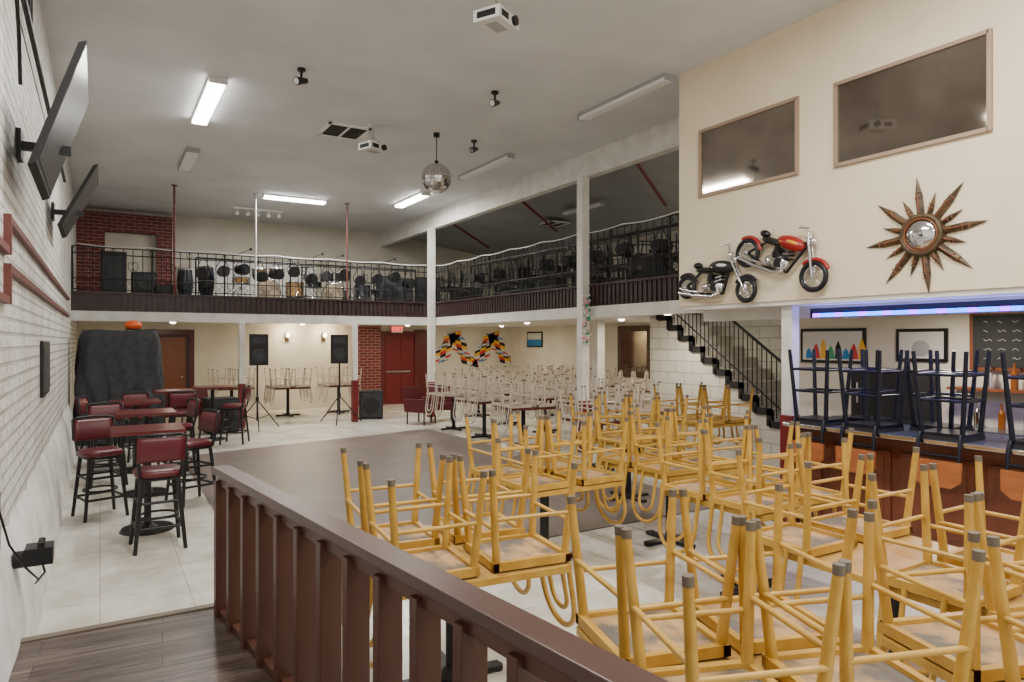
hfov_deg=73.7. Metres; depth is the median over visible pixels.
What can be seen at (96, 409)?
bar stool
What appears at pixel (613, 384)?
dining chair
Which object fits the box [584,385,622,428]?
dining chair
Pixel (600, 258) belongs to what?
stage light
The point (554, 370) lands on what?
dining chair
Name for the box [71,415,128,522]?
bar stool
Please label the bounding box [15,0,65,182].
conduit pipe
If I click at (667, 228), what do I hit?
dining chair
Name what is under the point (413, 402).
armchair
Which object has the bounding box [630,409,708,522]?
dining chair
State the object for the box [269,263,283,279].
stage light
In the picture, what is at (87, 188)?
television
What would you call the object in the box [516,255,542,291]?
dining chair
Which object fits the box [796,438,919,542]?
dining chair
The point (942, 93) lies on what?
window
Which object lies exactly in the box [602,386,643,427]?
dining chair
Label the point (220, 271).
stage light
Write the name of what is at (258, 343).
speaker
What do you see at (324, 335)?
wall sconce
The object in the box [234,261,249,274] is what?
stage light
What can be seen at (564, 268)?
cabinet
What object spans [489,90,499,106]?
ceiling spotlight
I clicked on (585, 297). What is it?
floral garland
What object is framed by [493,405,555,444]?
dining table
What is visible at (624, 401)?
dining chair
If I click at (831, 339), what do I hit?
framed picture
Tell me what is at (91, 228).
brick arch
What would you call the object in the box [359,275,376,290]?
dining chair
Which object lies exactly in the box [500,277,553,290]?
dining table
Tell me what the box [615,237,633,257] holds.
stage light
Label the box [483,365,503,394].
dining chair
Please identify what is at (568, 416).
dining chair
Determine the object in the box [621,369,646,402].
dining chair
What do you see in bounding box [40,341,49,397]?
framed poster
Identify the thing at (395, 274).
stage light
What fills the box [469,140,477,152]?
ceiling spotlight
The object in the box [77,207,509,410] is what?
wall
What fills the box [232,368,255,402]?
dining chair
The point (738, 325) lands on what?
stair railing
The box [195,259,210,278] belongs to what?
stage light
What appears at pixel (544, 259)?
stage light
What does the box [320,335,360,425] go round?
speaker
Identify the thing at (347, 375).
dining chair
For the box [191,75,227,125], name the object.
fluorescent light
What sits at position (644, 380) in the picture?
dining chair
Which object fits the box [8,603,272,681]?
platform
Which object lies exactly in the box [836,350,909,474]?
bar chair
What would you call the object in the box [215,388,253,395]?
dining table
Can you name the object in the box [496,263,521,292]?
dining chair
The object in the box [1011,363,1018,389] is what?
liquor bottle
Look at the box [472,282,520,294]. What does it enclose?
dining table
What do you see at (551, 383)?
dining chair
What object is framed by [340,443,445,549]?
dining chair
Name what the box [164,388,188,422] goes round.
bar stool
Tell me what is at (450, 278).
dining chair
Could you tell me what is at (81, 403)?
bar stool
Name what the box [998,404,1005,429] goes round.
liquor bottle
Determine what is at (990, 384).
liquor bottle
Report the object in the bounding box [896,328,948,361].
framed photo
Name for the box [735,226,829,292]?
wall art
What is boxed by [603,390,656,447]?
dining chair
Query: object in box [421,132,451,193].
disco ball
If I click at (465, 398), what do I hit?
dining chair
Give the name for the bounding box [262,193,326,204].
fluorescent light
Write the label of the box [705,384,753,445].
dining chair
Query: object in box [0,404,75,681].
wainscoting
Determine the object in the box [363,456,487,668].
dining chair
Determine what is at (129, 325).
hard hat
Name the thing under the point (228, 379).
dining chair
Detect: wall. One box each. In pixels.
[0,0,76,533]
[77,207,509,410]
[510,230,677,416]
[650,313,780,467]
[679,0,1023,306]
[709,320,780,379]
[799,314,1023,467]
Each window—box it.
[698,96,798,197]
[833,28,992,167]
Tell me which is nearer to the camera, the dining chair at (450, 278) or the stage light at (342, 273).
the stage light at (342, 273)
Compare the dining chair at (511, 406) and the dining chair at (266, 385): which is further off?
the dining chair at (266, 385)
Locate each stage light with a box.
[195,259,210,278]
[215,260,229,276]
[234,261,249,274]
[253,262,268,281]
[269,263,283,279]
[287,264,299,276]
[304,265,317,283]
[321,266,333,281]
[337,268,348,279]
[353,269,365,285]
[372,270,382,283]
[388,271,400,281]
[402,272,415,287]
[471,266,484,282]
[491,262,504,279]
[515,257,529,277]
[538,252,553,270]
[560,248,576,268]
[589,243,603,263]
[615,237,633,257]
[651,229,672,252]
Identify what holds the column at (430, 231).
on the floor
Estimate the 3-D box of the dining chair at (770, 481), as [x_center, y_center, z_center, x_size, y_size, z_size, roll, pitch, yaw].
[1.990,1.146,5.696,0.570,0.977,0.517,0,0,-29]
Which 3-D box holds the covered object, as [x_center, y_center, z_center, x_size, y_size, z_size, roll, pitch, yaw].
[-7.620,0.847,13.272,1.548,2.167,0.942,0,0,-31]
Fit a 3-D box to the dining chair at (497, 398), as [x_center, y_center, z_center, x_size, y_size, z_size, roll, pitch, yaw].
[-0.208,1.171,13.874,0.508,0.920,0.460,0,0,-34]
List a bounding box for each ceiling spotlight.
[293,67,307,84]
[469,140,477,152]
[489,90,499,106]
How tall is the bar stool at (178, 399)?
1.106 m
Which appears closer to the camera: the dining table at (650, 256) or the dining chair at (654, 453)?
the dining chair at (654, 453)
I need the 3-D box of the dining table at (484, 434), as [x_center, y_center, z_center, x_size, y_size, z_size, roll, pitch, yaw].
[-0.565,1.575,13.907,0.872,0.751,0.912,0,0,-37]
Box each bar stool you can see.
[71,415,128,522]
[75,395,118,467]
[86,402,127,488]
[121,391,154,462]
[129,432,187,555]
[157,398,199,473]
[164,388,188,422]
[165,409,220,507]
[168,391,196,453]
[193,389,207,414]
[219,385,251,444]
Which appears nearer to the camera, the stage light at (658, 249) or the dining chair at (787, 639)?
the dining chair at (787, 639)
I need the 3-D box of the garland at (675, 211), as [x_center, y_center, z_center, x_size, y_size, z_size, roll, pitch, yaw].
[-2.813,-1.933,11.458,7.822,0.075,9.931,0,0,-31]
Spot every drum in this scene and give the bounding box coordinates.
[176,268,193,294]
[197,266,215,294]
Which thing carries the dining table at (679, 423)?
on the floor
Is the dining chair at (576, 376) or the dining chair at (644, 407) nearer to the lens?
the dining chair at (644, 407)
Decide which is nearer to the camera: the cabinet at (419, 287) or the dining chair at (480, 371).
the dining chair at (480, 371)
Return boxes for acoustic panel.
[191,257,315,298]
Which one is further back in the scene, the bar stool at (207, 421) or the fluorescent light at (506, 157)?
the fluorescent light at (506, 157)
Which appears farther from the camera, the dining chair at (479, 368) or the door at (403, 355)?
the door at (403, 355)
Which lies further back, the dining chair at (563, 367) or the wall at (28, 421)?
the dining chair at (563, 367)
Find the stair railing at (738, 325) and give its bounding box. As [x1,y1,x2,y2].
[649,249,780,418]
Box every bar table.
[109,398,161,473]
[110,422,185,535]
[116,408,176,497]
[152,388,194,436]
[192,385,232,440]
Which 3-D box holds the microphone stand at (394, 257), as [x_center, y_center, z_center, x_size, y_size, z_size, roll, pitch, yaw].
[-3.270,-1.399,17.484,0.538,1.499,0.277,0,0,-31]
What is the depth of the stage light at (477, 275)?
16.12 m
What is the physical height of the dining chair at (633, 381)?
0.920 m
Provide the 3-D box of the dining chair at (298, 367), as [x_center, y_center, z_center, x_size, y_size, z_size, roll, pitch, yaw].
[-5.788,1.171,18.190,0.508,0.920,0.460,0,0,-37]
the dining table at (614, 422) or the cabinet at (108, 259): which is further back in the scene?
the cabinet at (108, 259)
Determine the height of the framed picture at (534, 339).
0.500 m
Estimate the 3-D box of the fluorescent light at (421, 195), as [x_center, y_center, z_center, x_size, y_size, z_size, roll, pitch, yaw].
[-2.336,-3.275,15.875,0.220,0.090,1.620,0,0,-31]
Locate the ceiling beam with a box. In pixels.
[379,117,678,246]
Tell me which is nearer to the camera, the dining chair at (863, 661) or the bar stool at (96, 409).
the dining chair at (863, 661)
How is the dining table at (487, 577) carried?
on the floor
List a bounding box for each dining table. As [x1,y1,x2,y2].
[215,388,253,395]
[267,387,310,416]
[319,385,359,412]
[402,525,571,681]
[428,395,473,430]
[437,288,473,299]
[456,400,514,437]
[458,388,493,416]
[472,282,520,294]
[472,474,622,557]
[486,392,525,424]
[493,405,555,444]
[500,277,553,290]
[517,396,573,432]
[543,271,603,285]
[558,401,618,440]
[563,418,636,470]
[575,264,641,281]
[575,437,684,502]
[576,617,837,681]
[589,278,621,283]
[602,462,737,549]
[633,253,677,274]
[665,491,837,595]
[678,422,750,427]
[763,522,1023,677]
[881,635,1023,681]
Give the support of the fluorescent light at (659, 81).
attached to the ceiling at (414, 70)
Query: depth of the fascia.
14.54 m
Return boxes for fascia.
[71,274,678,316]
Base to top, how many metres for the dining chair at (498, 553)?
0.977 m
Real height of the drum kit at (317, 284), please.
1.113 m
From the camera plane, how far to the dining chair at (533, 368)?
17.76 m
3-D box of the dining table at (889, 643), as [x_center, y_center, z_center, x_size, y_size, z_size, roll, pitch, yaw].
[2.095,1.575,2.432,0.992,0.751,0.952,0,0,-14]
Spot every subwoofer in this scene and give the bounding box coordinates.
[202,396,238,434]
[359,390,382,419]
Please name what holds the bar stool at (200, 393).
on the floor
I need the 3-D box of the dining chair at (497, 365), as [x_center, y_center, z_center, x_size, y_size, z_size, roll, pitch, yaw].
[-0.102,1.171,19.840,0.508,0.920,0.460,0,0,-31]
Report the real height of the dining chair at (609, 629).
0.977 m
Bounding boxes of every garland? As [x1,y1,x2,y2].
[77,211,678,265]
[581,294,590,344]
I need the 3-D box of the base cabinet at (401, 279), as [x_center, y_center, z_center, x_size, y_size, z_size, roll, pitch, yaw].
[-3.045,-1.200,19.175,0.500,1.100,0.418,0,0,-14]
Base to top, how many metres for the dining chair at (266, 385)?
0.920 m
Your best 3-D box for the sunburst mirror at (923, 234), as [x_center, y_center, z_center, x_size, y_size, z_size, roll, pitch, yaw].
[3.586,-0.930,5.982,0.094,1.055,1.055,0,0,-31]
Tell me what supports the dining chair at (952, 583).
on the dining table at (897, 555)
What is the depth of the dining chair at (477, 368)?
17.33 m
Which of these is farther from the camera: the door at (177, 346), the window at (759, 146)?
the door at (177, 346)
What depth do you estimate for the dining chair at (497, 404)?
12.70 m
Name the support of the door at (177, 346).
in the wall at (215, 345)
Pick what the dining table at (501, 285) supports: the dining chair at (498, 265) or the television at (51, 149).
the dining chair at (498, 265)
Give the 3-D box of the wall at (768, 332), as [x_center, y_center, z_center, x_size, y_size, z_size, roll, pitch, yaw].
[4.001,0.750,12.194,0.150,2.400,4.050,0,0,-31]
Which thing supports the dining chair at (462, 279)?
on the dining table at (463, 290)
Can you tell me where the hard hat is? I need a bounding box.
[124,320,141,329]
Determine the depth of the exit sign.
21.04 m
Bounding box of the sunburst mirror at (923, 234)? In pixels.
[867,177,987,292]
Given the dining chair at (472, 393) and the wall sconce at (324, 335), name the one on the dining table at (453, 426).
the dining chair at (472, 393)
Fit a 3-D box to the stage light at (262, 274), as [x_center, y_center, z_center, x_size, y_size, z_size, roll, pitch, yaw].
[-5.794,-1.578,15.708,0.275,0.456,0.308,0,0,35]
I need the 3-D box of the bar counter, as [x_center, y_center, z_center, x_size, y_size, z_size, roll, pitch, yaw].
[4.799,1.397,4.734,0.890,1.105,6.150,0,0,-31]
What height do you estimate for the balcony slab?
0.240 m
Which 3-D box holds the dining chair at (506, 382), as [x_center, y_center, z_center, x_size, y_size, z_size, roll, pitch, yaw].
[-0.209,1.171,15.712,0.508,0.920,0.460,0,0,-33]
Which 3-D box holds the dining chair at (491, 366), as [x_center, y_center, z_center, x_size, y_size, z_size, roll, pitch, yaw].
[-0.291,1.171,19.152,0.508,0.920,0.460,0,0,-33]
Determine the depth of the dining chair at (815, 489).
5.21 m
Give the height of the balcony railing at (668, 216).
0.922 m
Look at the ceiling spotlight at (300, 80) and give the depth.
8.28 m
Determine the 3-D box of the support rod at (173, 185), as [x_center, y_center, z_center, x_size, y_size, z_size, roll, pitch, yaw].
[-7.186,-2.160,14.526,0.116,2.320,0.116,0,0,-31]
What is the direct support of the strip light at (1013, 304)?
attached to the wall at (804, 58)
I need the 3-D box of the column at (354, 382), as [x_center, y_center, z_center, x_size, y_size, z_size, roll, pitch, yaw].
[-3.811,0.770,16.539,0.140,2.360,0.140,0,0,-31]
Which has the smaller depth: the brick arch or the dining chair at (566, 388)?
the dining chair at (566, 388)
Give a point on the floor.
(96, 577)
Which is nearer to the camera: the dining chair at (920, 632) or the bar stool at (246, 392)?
the dining chair at (920, 632)
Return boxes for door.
[145,329,193,388]
[381,330,426,404]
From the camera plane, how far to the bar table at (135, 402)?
10.19 m
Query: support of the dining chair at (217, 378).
on the dining table at (231, 390)
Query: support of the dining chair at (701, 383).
on the dining table at (679, 423)
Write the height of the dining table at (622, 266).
0.751 m
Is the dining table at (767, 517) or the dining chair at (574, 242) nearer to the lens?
the dining table at (767, 517)
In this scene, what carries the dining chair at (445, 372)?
on the dining table at (453, 426)
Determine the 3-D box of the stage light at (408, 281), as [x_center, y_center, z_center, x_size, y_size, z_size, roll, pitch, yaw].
[-2.669,-1.578,17.593,0.275,0.456,0.308,0,0,41]
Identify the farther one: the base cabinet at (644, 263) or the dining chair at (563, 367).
the dining chair at (563, 367)
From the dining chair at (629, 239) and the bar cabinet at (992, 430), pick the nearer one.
the bar cabinet at (992, 430)
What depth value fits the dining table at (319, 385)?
18.59 m
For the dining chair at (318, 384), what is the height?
0.920 m
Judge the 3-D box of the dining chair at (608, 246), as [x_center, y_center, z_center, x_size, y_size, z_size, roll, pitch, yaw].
[1.905,-1.428,13.365,0.513,0.923,0.465,0,0,-35]
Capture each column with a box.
[238,323,245,428]
[351,324,357,421]
[427,228,434,416]
[576,176,589,452]
[592,319,604,429]
[780,305,800,522]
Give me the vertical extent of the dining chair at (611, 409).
0.920 m
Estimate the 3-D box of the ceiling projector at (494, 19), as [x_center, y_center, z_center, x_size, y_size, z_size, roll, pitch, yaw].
[-0.131,-3.115,6.329,0.310,0.409,0.366,0,0,30]
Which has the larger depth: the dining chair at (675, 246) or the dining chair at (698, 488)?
the dining chair at (675, 246)
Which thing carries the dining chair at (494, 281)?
on the dining table at (501, 285)
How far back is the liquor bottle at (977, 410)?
7.58 m
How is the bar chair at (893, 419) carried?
on the bar counter
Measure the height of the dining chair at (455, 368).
0.920 m
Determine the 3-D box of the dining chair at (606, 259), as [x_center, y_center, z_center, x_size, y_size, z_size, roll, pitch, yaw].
[2.338,-1.428,15.654,0.513,0.923,0.465,0,0,-9]
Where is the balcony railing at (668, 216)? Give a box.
[71,213,678,301]
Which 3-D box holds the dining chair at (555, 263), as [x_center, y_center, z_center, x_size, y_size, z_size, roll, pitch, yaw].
[0.931,-1.428,14.354,0.513,0.923,0.465,0,0,-38]
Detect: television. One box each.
[16,40,89,200]
[51,164,97,237]
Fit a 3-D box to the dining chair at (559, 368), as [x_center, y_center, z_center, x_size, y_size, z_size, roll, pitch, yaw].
[1.546,1.171,17.686,0.508,0.920,0.460,0,0,-26]
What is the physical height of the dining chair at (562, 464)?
0.977 m
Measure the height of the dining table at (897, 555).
0.751 m
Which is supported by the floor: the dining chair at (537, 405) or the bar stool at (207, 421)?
the bar stool at (207, 421)
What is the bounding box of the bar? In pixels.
[195,224,677,301]
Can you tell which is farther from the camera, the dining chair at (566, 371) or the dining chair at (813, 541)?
the dining chair at (566, 371)
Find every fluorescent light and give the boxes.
[178,147,199,171]
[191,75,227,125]
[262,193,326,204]
[394,191,429,207]
[458,153,514,179]
[562,200,604,214]
[577,73,673,121]
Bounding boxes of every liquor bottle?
[974,402,979,426]
[988,363,992,387]
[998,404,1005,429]
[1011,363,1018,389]
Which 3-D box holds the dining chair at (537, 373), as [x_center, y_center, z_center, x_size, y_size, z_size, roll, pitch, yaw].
[0.768,1.171,19.867,0.508,0.920,0.460,0,0,-33]
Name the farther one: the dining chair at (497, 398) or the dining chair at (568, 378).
the dining chair at (497, 398)
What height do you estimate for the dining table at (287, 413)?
0.751 m
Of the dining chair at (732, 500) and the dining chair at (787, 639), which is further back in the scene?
the dining chair at (732, 500)
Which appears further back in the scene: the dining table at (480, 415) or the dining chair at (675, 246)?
the dining table at (480, 415)
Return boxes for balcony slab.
[71,300,703,326]
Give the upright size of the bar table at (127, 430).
1.052 m
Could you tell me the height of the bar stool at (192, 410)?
1.106 m
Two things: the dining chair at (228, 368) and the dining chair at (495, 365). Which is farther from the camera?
the dining chair at (495, 365)
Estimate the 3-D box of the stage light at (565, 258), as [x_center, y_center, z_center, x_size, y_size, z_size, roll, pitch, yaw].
[1.090,-1.583,13.038,0.275,0.388,0.308,0,0,-42]
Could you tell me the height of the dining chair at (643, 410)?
0.920 m
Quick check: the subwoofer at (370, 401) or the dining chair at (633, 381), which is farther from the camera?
the subwoofer at (370, 401)
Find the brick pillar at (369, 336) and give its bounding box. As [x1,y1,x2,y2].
[358,325,380,405]
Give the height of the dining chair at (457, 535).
0.977 m
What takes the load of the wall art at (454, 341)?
attached to the wall at (215, 345)
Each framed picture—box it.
[527,332,542,346]
[801,328,866,363]
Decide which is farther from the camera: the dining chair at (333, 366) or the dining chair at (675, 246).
the dining chair at (333, 366)
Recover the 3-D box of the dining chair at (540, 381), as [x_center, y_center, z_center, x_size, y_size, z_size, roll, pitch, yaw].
[1.037,1.171,19.479,0.508,0.920,0.460,0,0,-33]
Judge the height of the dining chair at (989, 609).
0.977 m
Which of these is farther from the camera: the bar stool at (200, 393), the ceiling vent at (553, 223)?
the ceiling vent at (553, 223)
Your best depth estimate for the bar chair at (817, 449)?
6.91 m
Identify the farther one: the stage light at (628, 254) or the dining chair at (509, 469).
the stage light at (628, 254)
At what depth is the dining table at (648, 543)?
6.45 m
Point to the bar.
(676, 224)
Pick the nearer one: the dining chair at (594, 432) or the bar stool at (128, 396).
the dining chair at (594, 432)
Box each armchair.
[402,386,438,424]
[429,384,451,421]
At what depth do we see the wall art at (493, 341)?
22.94 m
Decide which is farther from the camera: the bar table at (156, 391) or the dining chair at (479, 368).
the dining chair at (479, 368)
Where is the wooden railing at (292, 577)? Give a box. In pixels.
[211,465,668,681]
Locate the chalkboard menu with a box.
[969,312,1023,371]
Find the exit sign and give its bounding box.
[391,326,402,332]
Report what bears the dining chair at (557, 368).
on the dining table
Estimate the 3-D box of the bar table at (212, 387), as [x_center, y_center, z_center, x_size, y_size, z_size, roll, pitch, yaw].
[-5.915,1.424,13.483,0.660,1.052,0.660,0,0,-31]
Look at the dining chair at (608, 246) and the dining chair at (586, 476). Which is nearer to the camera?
the dining chair at (586, 476)
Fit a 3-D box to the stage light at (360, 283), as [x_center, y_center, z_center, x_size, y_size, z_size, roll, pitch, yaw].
[-3.785,-1.578,16.920,0.308,0.456,0.275,0,0,-25]
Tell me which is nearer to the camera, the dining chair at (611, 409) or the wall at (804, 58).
the wall at (804, 58)
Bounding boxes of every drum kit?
[226,261,303,297]
[299,266,370,299]
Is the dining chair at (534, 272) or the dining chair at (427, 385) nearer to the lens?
the dining chair at (427, 385)
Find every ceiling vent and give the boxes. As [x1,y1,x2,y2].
[317,121,371,140]
[537,220,570,226]
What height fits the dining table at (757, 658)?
0.751 m
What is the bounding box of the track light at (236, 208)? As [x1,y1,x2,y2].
[232,207,282,217]
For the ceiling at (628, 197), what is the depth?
16.29 m
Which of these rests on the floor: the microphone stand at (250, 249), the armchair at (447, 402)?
the armchair at (447, 402)
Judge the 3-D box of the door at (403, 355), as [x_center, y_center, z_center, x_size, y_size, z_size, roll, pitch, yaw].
[-3.358,0.800,21.267,1.580,2.300,0.110,0,0,-31]
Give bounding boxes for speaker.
[239,334,278,431]
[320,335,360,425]
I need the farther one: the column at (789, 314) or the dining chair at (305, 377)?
the dining chair at (305, 377)
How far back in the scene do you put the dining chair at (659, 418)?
8.31 m
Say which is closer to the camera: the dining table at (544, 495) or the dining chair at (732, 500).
the dining chair at (732, 500)
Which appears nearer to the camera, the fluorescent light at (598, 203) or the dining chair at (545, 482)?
the dining chair at (545, 482)
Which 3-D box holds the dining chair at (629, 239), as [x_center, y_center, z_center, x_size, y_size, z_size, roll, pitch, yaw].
[2.194,-1.428,13.000,0.513,0.923,0.465,0,0,-43]
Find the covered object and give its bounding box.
[73,329,164,444]
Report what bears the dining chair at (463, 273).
on the dining table at (463, 290)
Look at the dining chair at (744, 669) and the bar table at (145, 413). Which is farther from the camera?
the bar table at (145, 413)
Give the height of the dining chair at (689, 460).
0.977 m
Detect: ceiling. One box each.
[40,0,842,232]
[409,150,678,261]
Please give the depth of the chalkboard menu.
7.49 m
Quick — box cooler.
[851,373,936,423]
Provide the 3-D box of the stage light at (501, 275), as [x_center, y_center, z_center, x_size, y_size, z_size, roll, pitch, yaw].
[-0.304,-1.574,15.347,0.275,0.406,0.308,0,0,-21]
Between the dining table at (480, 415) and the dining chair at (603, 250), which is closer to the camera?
the dining chair at (603, 250)
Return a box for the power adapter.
[0,511,53,583]
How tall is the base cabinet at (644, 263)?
1.100 m
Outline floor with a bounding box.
[37,399,949,681]
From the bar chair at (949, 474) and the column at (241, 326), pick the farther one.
the column at (241, 326)
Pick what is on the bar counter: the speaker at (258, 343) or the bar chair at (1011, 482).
the bar chair at (1011, 482)
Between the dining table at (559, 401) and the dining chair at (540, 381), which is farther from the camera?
the dining chair at (540, 381)
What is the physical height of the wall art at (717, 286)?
0.689 m
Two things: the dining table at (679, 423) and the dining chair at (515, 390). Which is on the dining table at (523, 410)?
the dining chair at (515, 390)
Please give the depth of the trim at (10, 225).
4.52 m
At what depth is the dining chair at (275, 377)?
17.43 m
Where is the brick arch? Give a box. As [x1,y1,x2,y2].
[76,210,171,291]
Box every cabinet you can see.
[100,251,126,292]
[131,271,156,292]
[155,284,175,293]
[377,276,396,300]
[385,285,403,300]
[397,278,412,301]
[416,277,439,301]
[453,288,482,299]
[516,283,533,292]
[534,266,566,289]
[627,258,672,278]
[832,386,1023,436]
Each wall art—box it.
[435,330,477,367]
[470,331,510,366]
[678,243,757,302]
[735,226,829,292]
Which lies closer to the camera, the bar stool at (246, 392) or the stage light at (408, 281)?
the bar stool at (246, 392)
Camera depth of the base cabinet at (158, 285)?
15.09 m
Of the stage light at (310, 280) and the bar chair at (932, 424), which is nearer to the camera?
the bar chair at (932, 424)
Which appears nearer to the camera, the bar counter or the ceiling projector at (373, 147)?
the bar counter
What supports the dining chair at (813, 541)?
on the dining table at (897, 555)
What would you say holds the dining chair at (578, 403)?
on the dining table at (614, 422)
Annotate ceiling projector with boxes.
[358,124,387,155]
[473,0,518,37]
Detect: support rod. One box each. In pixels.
[171,184,176,293]
[253,193,258,296]
[345,203,349,299]
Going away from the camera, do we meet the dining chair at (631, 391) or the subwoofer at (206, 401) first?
the dining chair at (631, 391)
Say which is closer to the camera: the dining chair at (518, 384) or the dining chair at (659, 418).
the dining chair at (659, 418)
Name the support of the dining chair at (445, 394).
on the dining table at (453, 426)
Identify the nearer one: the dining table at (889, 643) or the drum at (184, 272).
the dining table at (889, 643)
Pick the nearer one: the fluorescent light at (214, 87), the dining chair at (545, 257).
the fluorescent light at (214, 87)
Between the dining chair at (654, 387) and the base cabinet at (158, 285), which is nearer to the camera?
the dining chair at (654, 387)
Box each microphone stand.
[232,248,251,295]
[326,254,343,298]
[379,257,395,300]
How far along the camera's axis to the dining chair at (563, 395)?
14.63 m
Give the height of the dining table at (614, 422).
0.751 m
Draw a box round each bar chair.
[787,349,853,463]
[836,349,903,422]
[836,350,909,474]
[904,350,979,430]
[911,351,991,488]
[1000,352,1023,501]
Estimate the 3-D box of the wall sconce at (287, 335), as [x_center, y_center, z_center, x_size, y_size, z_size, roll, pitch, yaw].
[-6.374,-0.101,19.375,0.110,0.251,0.235,0,0,-31]
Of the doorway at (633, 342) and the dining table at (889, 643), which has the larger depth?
the doorway at (633, 342)
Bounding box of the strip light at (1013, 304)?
[810,299,1023,317]
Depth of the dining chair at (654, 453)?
7.08 m
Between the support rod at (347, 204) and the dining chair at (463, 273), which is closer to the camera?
the support rod at (347, 204)
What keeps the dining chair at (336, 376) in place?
on the dining table at (319, 385)
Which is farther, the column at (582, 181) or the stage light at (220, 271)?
the stage light at (220, 271)
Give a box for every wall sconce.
[285,333,289,341]
[322,333,326,341]
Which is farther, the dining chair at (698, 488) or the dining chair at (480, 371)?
the dining chair at (480, 371)
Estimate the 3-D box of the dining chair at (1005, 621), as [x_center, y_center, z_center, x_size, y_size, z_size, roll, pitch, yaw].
[1.907,1.146,2.083,0.517,0.977,0.570,0,0,-11]
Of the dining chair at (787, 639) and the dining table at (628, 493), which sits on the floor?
the dining table at (628, 493)
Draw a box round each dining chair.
[208,368,229,396]
[212,369,235,396]
[228,368,250,402]
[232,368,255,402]
[264,368,286,403]
[269,368,292,404]
[283,367,305,401]
[289,368,311,402]
[315,366,336,400]
[322,367,344,401]
[333,366,351,396]
[340,367,361,399]
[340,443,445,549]
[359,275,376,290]
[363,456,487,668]
[425,372,451,414]
[427,438,530,594]
[435,373,462,416]
[439,269,461,301]
[442,273,463,299]
[445,372,471,411]
[452,272,473,297]
[453,375,482,421]
[455,368,476,403]
[455,373,482,413]
[457,450,577,627]
[462,368,485,404]
[464,411,541,513]
[465,376,496,423]
[472,368,493,385]
[473,374,502,417]
[479,368,502,395]
[480,263,504,296]
[480,371,505,409]
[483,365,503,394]
[485,375,515,419]
[486,265,510,293]
[490,371,516,411]
[490,378,521,425]
[491,366,512,395]
[492,416,576,520]
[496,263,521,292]
[497,365,517,395]
[498,370,522,400]
[500,380,533,431]
[506,366,527,382]
[508,371,534,392]
[510,259,535,290]
[513,378,544,423]
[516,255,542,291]
[516,373,543,416]
[516,408,590,511]
[525,379,557,428]
[527,374,555,418]
[528,365,549,390]
[529,257,554,289]
[533,368,556,392]
[535,373,562,413]
[538,366,559,389]
[542,250,571,288]
[543,368,566,402]
[546,413,628,524]
[547,374,575,413]
[549,367,572,393]
[554,370,576,407]
[556,376,575,422]
[559,368,576,386]
[559,386,597,446]
[566,371,591,410]
[567,489,740,667]
[568,378,599,426]
[569,392,624,462]
[574,242,607,285]
[574,250,603,283]
[575,387,617,450]
[576,376,606,399]
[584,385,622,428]
[589,377,621,412]
[592,242,623,280]
[594,404,666,510]
[595,394,655,472]
[601,259,623,278]
[601,381,636,429]
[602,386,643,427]
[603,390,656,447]
[605,368,615,399]
[607,369,632,399]
[609,239,642,279]
[617,382,653,427]
[619,370,645,392]
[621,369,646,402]
[621,521,845,681]
[624,380,659,426]
[628,227,661,279]
[629,392,688,450]
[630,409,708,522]
[634,370,649,400]
[635,402,706,478]
[640,381,675,415]
[653,383,700,448]
[655,228,677,265]
[655,419,748,553]
[667,228,677,252]
[672,406,749,475]
[678,385,728,449]
[679,382,726,444]
[679,483,857,653]
[703,426,806,572]
[704,416,793,526]
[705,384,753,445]
[735,444,864,599]
[751,512,985,681]
[753,422,853,516]
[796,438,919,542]
[867,494,1023,681]
[868,464,1023,675]
[929,456,1023,582]
[970,493,1023,634]
[986,535,1023,681]
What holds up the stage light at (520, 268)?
hanging from the bar
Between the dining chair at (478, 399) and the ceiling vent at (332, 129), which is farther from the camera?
the dining chair at (478, 399)
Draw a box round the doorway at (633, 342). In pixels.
[617,325,649,377]
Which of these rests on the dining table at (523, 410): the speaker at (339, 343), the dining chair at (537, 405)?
the dining chair at (537, 405)
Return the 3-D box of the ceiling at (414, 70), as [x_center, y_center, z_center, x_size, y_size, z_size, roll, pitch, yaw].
[-1.642,-3.370,9.111,8.200,0.100,23.300,0,0,-31]
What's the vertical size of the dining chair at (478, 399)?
0.920 m
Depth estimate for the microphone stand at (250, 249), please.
15.60 m
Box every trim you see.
[0,213,69,316]
[682,286,1023,321]
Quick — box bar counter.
[783,421,1023,549]

